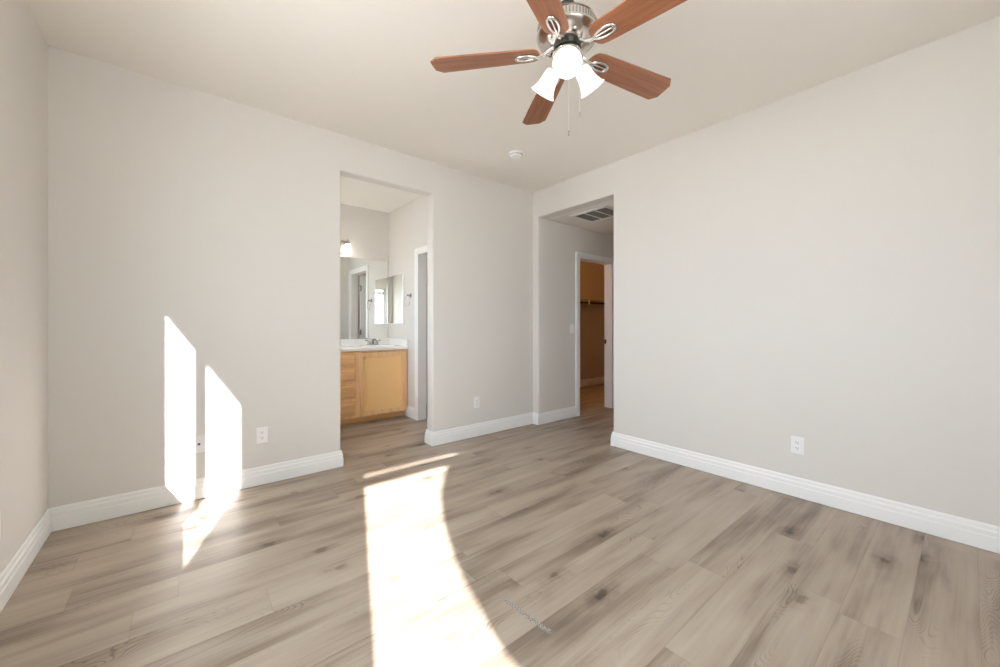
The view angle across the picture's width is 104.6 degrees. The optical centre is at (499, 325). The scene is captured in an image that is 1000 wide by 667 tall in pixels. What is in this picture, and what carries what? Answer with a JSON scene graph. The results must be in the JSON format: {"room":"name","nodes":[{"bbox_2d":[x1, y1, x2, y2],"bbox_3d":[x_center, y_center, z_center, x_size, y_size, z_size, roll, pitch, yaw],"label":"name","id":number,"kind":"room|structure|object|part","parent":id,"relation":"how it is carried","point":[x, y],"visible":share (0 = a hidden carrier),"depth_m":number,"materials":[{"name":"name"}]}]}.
{"room":"empty bedroom","nodes":[
{"label":"empty bedroom","id":0,"kind":"room"},
{"bbox_2d":[0,0,47,572],"bbox_3d":[-1.182,-0.209,0.406,0.150,2.740,4.450,0,0,-40],"label":"wall","id":1,"kind":"structure","parent":0,"point":[23,45],"depth_m":1.81,"materials":[{"name":"white paint"}]},
{"bbox_2d":[0,508,50,612],"bbox_3d":[-1.166,1.092,0.517,0.015,0.132,4.300,0,0,-40],"label":"baseboard","id":2,"kind":"structure","parent":1,"relation":"attached to","point":[14,571],"depth_m":1.79,"materials":[{"name":"white wood"}]},
{"bbox_2d":[48,45,532,507],"bbox_3d":[-1.121,-0.209,3.421,4.080,2.740,0.125,0,0,-40],"label":"wall","id":3,"kind":"structure","parent":0,"point":[194,235],"depth_m":2.66,"materials":[{"name":"white paint"}]},
{"bbox_2d":[49,449,342,531],"bbox_3d":[-1.959,1.092,2.731,1.608,0.132,0.155,0,0,-40],"label":"baseboard","id":4,"kind":"structure","parent":3,"relation":"attached to","point":[100,509],"depth_m":2.53,"materials":[{"name":"white wood"}]},
{"bbox_2d":[192,435,205,453],"bbox_3d":[-2.018,0.794,2.590,0.072,0.116,0.016,0,0,-40],"label":"plate","id":5,"kind":"object","parent":3,"relation":"attached to","point":[198,442],"visible":1,"depth_m":2.59,"materials":[{"name":"white plastic"}]},
{"bbox_2d":[256,426,267,443],"bbox_3d":[-1.740,0.799,2.825,0.072,0.116,0.009,0,0,-40],"label":"wall outlet","id":6,"kind":"object","parent":3,"relation":"attached to","point":[261,432],"visible":1,"depth_m":2.82,"materials":[{"name":"white plastic"}]},
{"bbox_2d":[474,397,478,407],"bbox_3d":[-0.244,0.804,4.058,0.072,0.116,0.009,0,0,-40],"label":"wall outlet","id":7,"kind":"object","parent":3,"relation":"attached to","point":[476,399],"visible":1,"depth_m":4.05,"materials":[{"name":"white plastic"}]},
{"bbox_2d":[425,406,575,445],"bbox_3d":[0.119,1.092,4.374,2.042,0.132,0.179,0,0,-36],"label":"baseboard","id":8,"kind":"structure","parent":3,"relation":"attached to","point":[440,437],"depth_m":4.21,"materials":[{"name":"white wood"}]},
{"bbox_2d":[340,203,426,403],"bbox_3d":[-1.781,-0.209,5.275,3.180,2.740,0.100,0,0,-40],"label":"wall","id":9,"kind":"structure","parent":0,"point":[366,230],"depth_m":5.21,"materials":[{"name":"white paint"}]},
{"bbox_2d":[340,239,351,253],"bbox_3d":[-2.201,-1.024,4.755,0.740,0.200,0.166,0,0,-40],"label":"vanity light","id":10,"kind":"object","parent":9,"relation":"attached to","point":[345,247],"visible":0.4,"depth_m":4.96,"materials":[{"name":"white glass"}]},
{"bbox_3d":[-1.942,-0.984,4.928,0.104,0.120,0.104,0,0,-40],"label":"lamp shade","id":11,"kind":"part","parent":10,"relation":"part of","materials":[{"name":"white glass"}]},
{"bbox_2d":[340,256,387,338],"bbox_3d":[-2.207,-0.360,4.851,1.664,1.074,0.009,0,0,-40],"label":"wall mirror","id":12,"kind":"object","parent":9,"relation":"attached to","point":[363,282],"visible":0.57,"depth_m":5.17,"materials":[{"name":"clear glass"}]},
{"bbox_2d":[389,273,403,323],"bbox_3d":[-1.401,-0.356,5.204,0.024,0.665,0.443,0,0,-40],"label":"medicine cabinet","id":13,"kind":"object","parent":9,"relation":"attached to","point":[396,282],"visible":1,"depth_m":5.16,"materials":[{"name":"white metal"}]},
{"bbox_2d":[389,195,426,407],"bbox_3d":[-0.953,-0.209,4.766,0.110,2.740,1.737,0,0,-40],"label":"wall","id":14,"kind":"structure","parent":0,"point":[408,222],"depth_m":4.94,"materials":[{"name":"white paint"}]},
{"bbox_2d":[404,406,414,418],"bbox_3d":[-1.151,1.092,4.907,0.015,0.132,0.304,0,0,-40],"label":"baseboard","id":15,"kind":"structure","parent":14,"relation":"attached to","point":[410,412],"depth_m":4.87,"materials":[{"name":"white wood"}]},
{"bbox_2d":[415,245,426,420],"bbox_3d":[-0.741,0.106,4.496,0.127,2.111,0.852,0,0,-40],"label":"trim","id":16,"kind":"structure","parent":14,"relation":"attached to","point":[420,253],"depth_m":4.76,"materials":[{"name":"white wood"}]},
{"bbox_2d":[0,384,999,666],"bbox_3d":[1.044,1.211,3.538,7.570,0.100,6.450,0,0,-40],"label":"floor","id":17,"kind":"structure","parent":0,"point":[552,544],"depth_m":1.81,"materials":[{"name":"wood"}]},
{"bbox_2d":[340,349,406,424],"bbox_3d":[-2.007,0.729,4.622,1.688,0.865,0.610,0,0,-40],"label":"vanity cabinet","id":18,"kind":"object","parent":17,"relation":"on","point":[373,383],"visible":0.34,"depth_m":4.66,"materials":[{"name":"brown wood"}]},
{"bbox_3d":[-1.858,0.970,4.398,0.430,0.173,0.022,0,0,-40],"label":"drawer","id":19,"kind":"part","parent":18,"relation":"part of","materials":[{"name":"brown wood"}]},
{"bbox_3d":[-1.858,0.769,4.398,0.430,0.171,0.022,0,0,-40],"label":"drawer","id":20,"kind":"part","parent":18,"relation":"part of","materials":[{"name":"brown wood"}]},
{"bbox_3d":[-1.858,0.574,4.398,0.430,0.145,0.022,0,0,-40],"label":"drawer","id":21,"kind":"part","parent":18,"relation":"part of","materials":[{"name":"brown wood"}]},
{"bbox_3d":[-1.858,0.399,4.398,0.430,0.145,0.022,0,0,-40],"label":"drawer","id":22,"kind":"part","parent":18,"relation":"part of","materials":[{"name":"brown wood"}]},
{"bbox_2d":[340,338,407,351],"bbox_3d":[-2.014,0.278,4.631,1.697,0.210,0.593,0,0,-40],"label":"countertop","id":23,"kind":"structure","parent":18,"relation":"on","point":[384,343],"depth_m":5.02,"materials":[{"name":"white stone"}]},
{"bbox_2d":[365,338,379,344],"bbox_3d":[-1.687,0.212,5.149,0.160,0.092,0.160,0,0,7],"label":"faucet","id":24,"kind":"object","parent":23,"relation":"on","point":[376,341],"visible":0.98,"depth_m":5.13,"materials":[{"name":"silver metal"}]},
{"bbox_3d":[-1.433,0.701,4.751,0.566,0.750,0.019,0,0,-40],"label":"cabinet door","id":25,"kind":"part","parent":18,"relation":"part of","materials":[{"name":"brown wood"}]},
{"bbox_3d":[-1.436,0.701,4.755,0.470,0.654,0.009,0,0,-40],"label":"door panel","id":26,"kind":"part","parent":18,"relation":"part of","materials":[{"name":"brown wood"}]},
{"bbox_2d":[27,0,999,212],"bbox_3d":[1.044,-1.639,3.538,7.570,0.120,6.450,0,0,-40],"label":"ceiling","id":27,"kind":"structure","parent":0,"point":[363,70],"depth_m":2.30,"materials":[{"name":"white paint"}]},
{"bbox_2d":[509,150,522,159],"bbox_3d":[0.147,-1.559,3.539,0.132,0.039,0.132,0,0,-40],"label":"smoke detector","id":28,"kind":"object","parent":27,"relation":"attached to","point":[515,154],"visible":1,"depth_m":3.50,"materials":[{"name":"white plastic"}]},
{"bbox_2d":[430,0,686,135],"bbox_3d":[0.335,-1.211,1.717,1.205,0.735,1.185,0,0,-40],"label":"ceiling fan","id":29,"kind":"object","parent":27,"relation":"hanging from","point":[567,30],"visible":1,"depth_m":1.72,"materials":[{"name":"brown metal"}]},
{"bbox_3d":[-0.068,-1.227,1.787,0.501,0.006,0.144,0,11,9],"label":"blade","id":30,"kind":"part","parent":29,"relation":"part of","materials":[{"name":"brown wood"}]},
{"bbox_3d":[0.240,-1.227,2.100,0.144,0.006,0.501,-11,2,-9],"label":"blade","id":31,"kind":"part","parent":29,"relation":"part of","materials":[{"name":"brown wood"}]},
{"bbox_3d":[0.211,-1.120,1.804,0.121,0.136,0.134,0,0,-40],"label":"lamp shade","id":32,"kind":"part","parent":29,"relation":"part of","materials":[{"name":"white glass"}]},
{"bbox_3d":[0.135,-1.227,1.398,0.144,0.006,0.501,12,5,26],"label":"blade","id":33,"kind":"part","parent":29,"relation":"part of","materials":[{"name":"brown wood"}]},
{"bbox_3d":[0.282,-1.120,1.611,0.127,0.136,0.124,0,0,-40],"label":"lamp shade","id":34,"kind":"part","parent":29,"relation":"part of","materials":[{"name":"white glass"}]},
{"bbox_3d":[0.287,-1.139,1.636,0.046,0.072,0.062,0,0,32],"label":"bulb","id":35,"kind":"part","parent":29,"relation":"part of","materials":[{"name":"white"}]},
{"bbox_3d":[0.414,-1.120,1.767,0.133,0.136,0.119,0,0,-40],"label":"lamp shade","id":36,"kind":"part","parent":29,"relation":"part of","materials":[{"name":"white glass"}]},
{"bbox_3d":[0.633,-1.227,1.905,0.501,0.006,0.144,0,-11,-28],"label":"blade","id":37,"kind":"part","parent":29,"relation":"part of","materials":[{"name":"brown wood"}]},
{"bbox_3d":[0.568,-1.227,1.470,0.501,0.006,0.144,0,-11,44],"label":"blade","id":38,"kind":"part","parent":29,"relation":"part of","materials":[{"name":"brown wood"}]},
{"bbox_2d":[546,219,613,411],"bbox_3d":[1.858,-0.209,5.759,3.490,2.740,0.118,0,0,-40],"label":"wall","id":39,"kind":"structure","parent":0,"point":[563,240],"depth_m":4.79,"materials":[{"name":"white paint"}]},
{"bbox_2d":[570,324,573,332],"bbox_3d":[0.914,0.036,4.898,0.074,0.118,0.010,0,0,-40],"label":"light switch","id":40,"kind":"object","parent":39,"relation":"attached to","point":[571,325],"visible":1,"depth_m":4.89,"materials":[{"name":"white plastic"}]},
{"bbox_2d":[575,252,613,416],"bbox_3d":[1.265,0.106,5.259,0.862,2.111,0.135,0,0,-40],"label":"trim","id":41,"kind":"structure","parent":39,"relation":"attached to","point":[608,263],"depth_m":5.44,"materials":[{"name":"white wood"}]},
{"bbox_2d":[548,199,613,235],"bbox_3d":[1.836,-1.323,4.905,2.370,0.100,1.172,0,0,-40],"label":"ceiling","id":42,"kind":"structure","parent":0,"point":[606,226],"depth_m":4.71,"materials":[{"name":"white paint"}]},
{"bbox_2d":[570,205,613,221],"bbox_3d":[1.120,-1.266,4.394,0.405,0.014,0.495,0,0,-40],"label":"ceiling vent","id":43,"kind":"object","parent":42,"relation":"in","point":[604,212],"visible":0.78,"depth_m":4.39,"materials":[{"name":"white metal"}]},
{"bbox_2d":[580,261,603,379],"bbox_3d":[1.050,-0.209,6.990,3.170,2.740,0.100,0,0,-40],"label":"wall","id":44,"kind":"structure","parent":0,"point":[591,274],"depth_m":7.53,"materials":[{"name":"beige paint"}]},
{"bbox_2d":[580,377,603,386],"bbox_3d":[1.048,1.092,6.914,3.070,0.132,0.015,0,0,-40],"label":"baseboard","id":45,"kind":"structure","parent":44,"relation":"attached to","point":[600,380],"depth_m":7.52,"materials":[{"name":"white"}]},
{"bbox_2d":[580,298,603,307],"bbox_3d":[1.147,-0.353,6.794,3.060,0.268,0.324,0,0,-40],"label":"closet shelf","id":46,"kind":"object","parent":44,"relation":"attached to","point":[581,299],"visible":0.26,"depth_m":7.31,"materials":[{"name":"beige paint"}]},
{"bbox_2d":[580,301,603,304],"bbox_3d":[1.227,-0.417,6.696,3.066,0.034,0.034,0,0,-40],"label":"closet rod","id":47,"kind":"object","parent":46,"relation":"attached to","point":[580,301],"visible":0.02,"depth_m":7.06,"materials":[{"name":"brown metal"}]},
{"bbox_2d":[533,16,999,526],"bbox_3d":[1.858,-0.209,2.913,0.130,2.740,4.450,0,0,-40],"label":"wall","id":48,"kind":"structure","parent":0,"point":[819,264],"depth_m":2.50,"materials":[{"name":"white paint"}]},
{"bbox_2d":[791,436,803,454],"bbox_3d":[2.013,0.809,2.616,0.009,0.116,0.072,0,0,-40],"label":"wall outlet","id":49,"kind":"object","parent":48,"relation":"attached to","point":[797,443],"visible":1,"depth_m":2.61,"materials":[{"name":"white plastic"}]},
{"bbox_2d":[611,431,999,553],"bbox_3d":[2.155,1.092,2.552,0.160,0.132,3.215,0,0,-40],"label":"baseboard","id":50,"kind":"structure","parent":48,"relation":"attached to","point":[973,533],"depth_m":2.46,"materials":[{"name":"white wood"}]}
]}

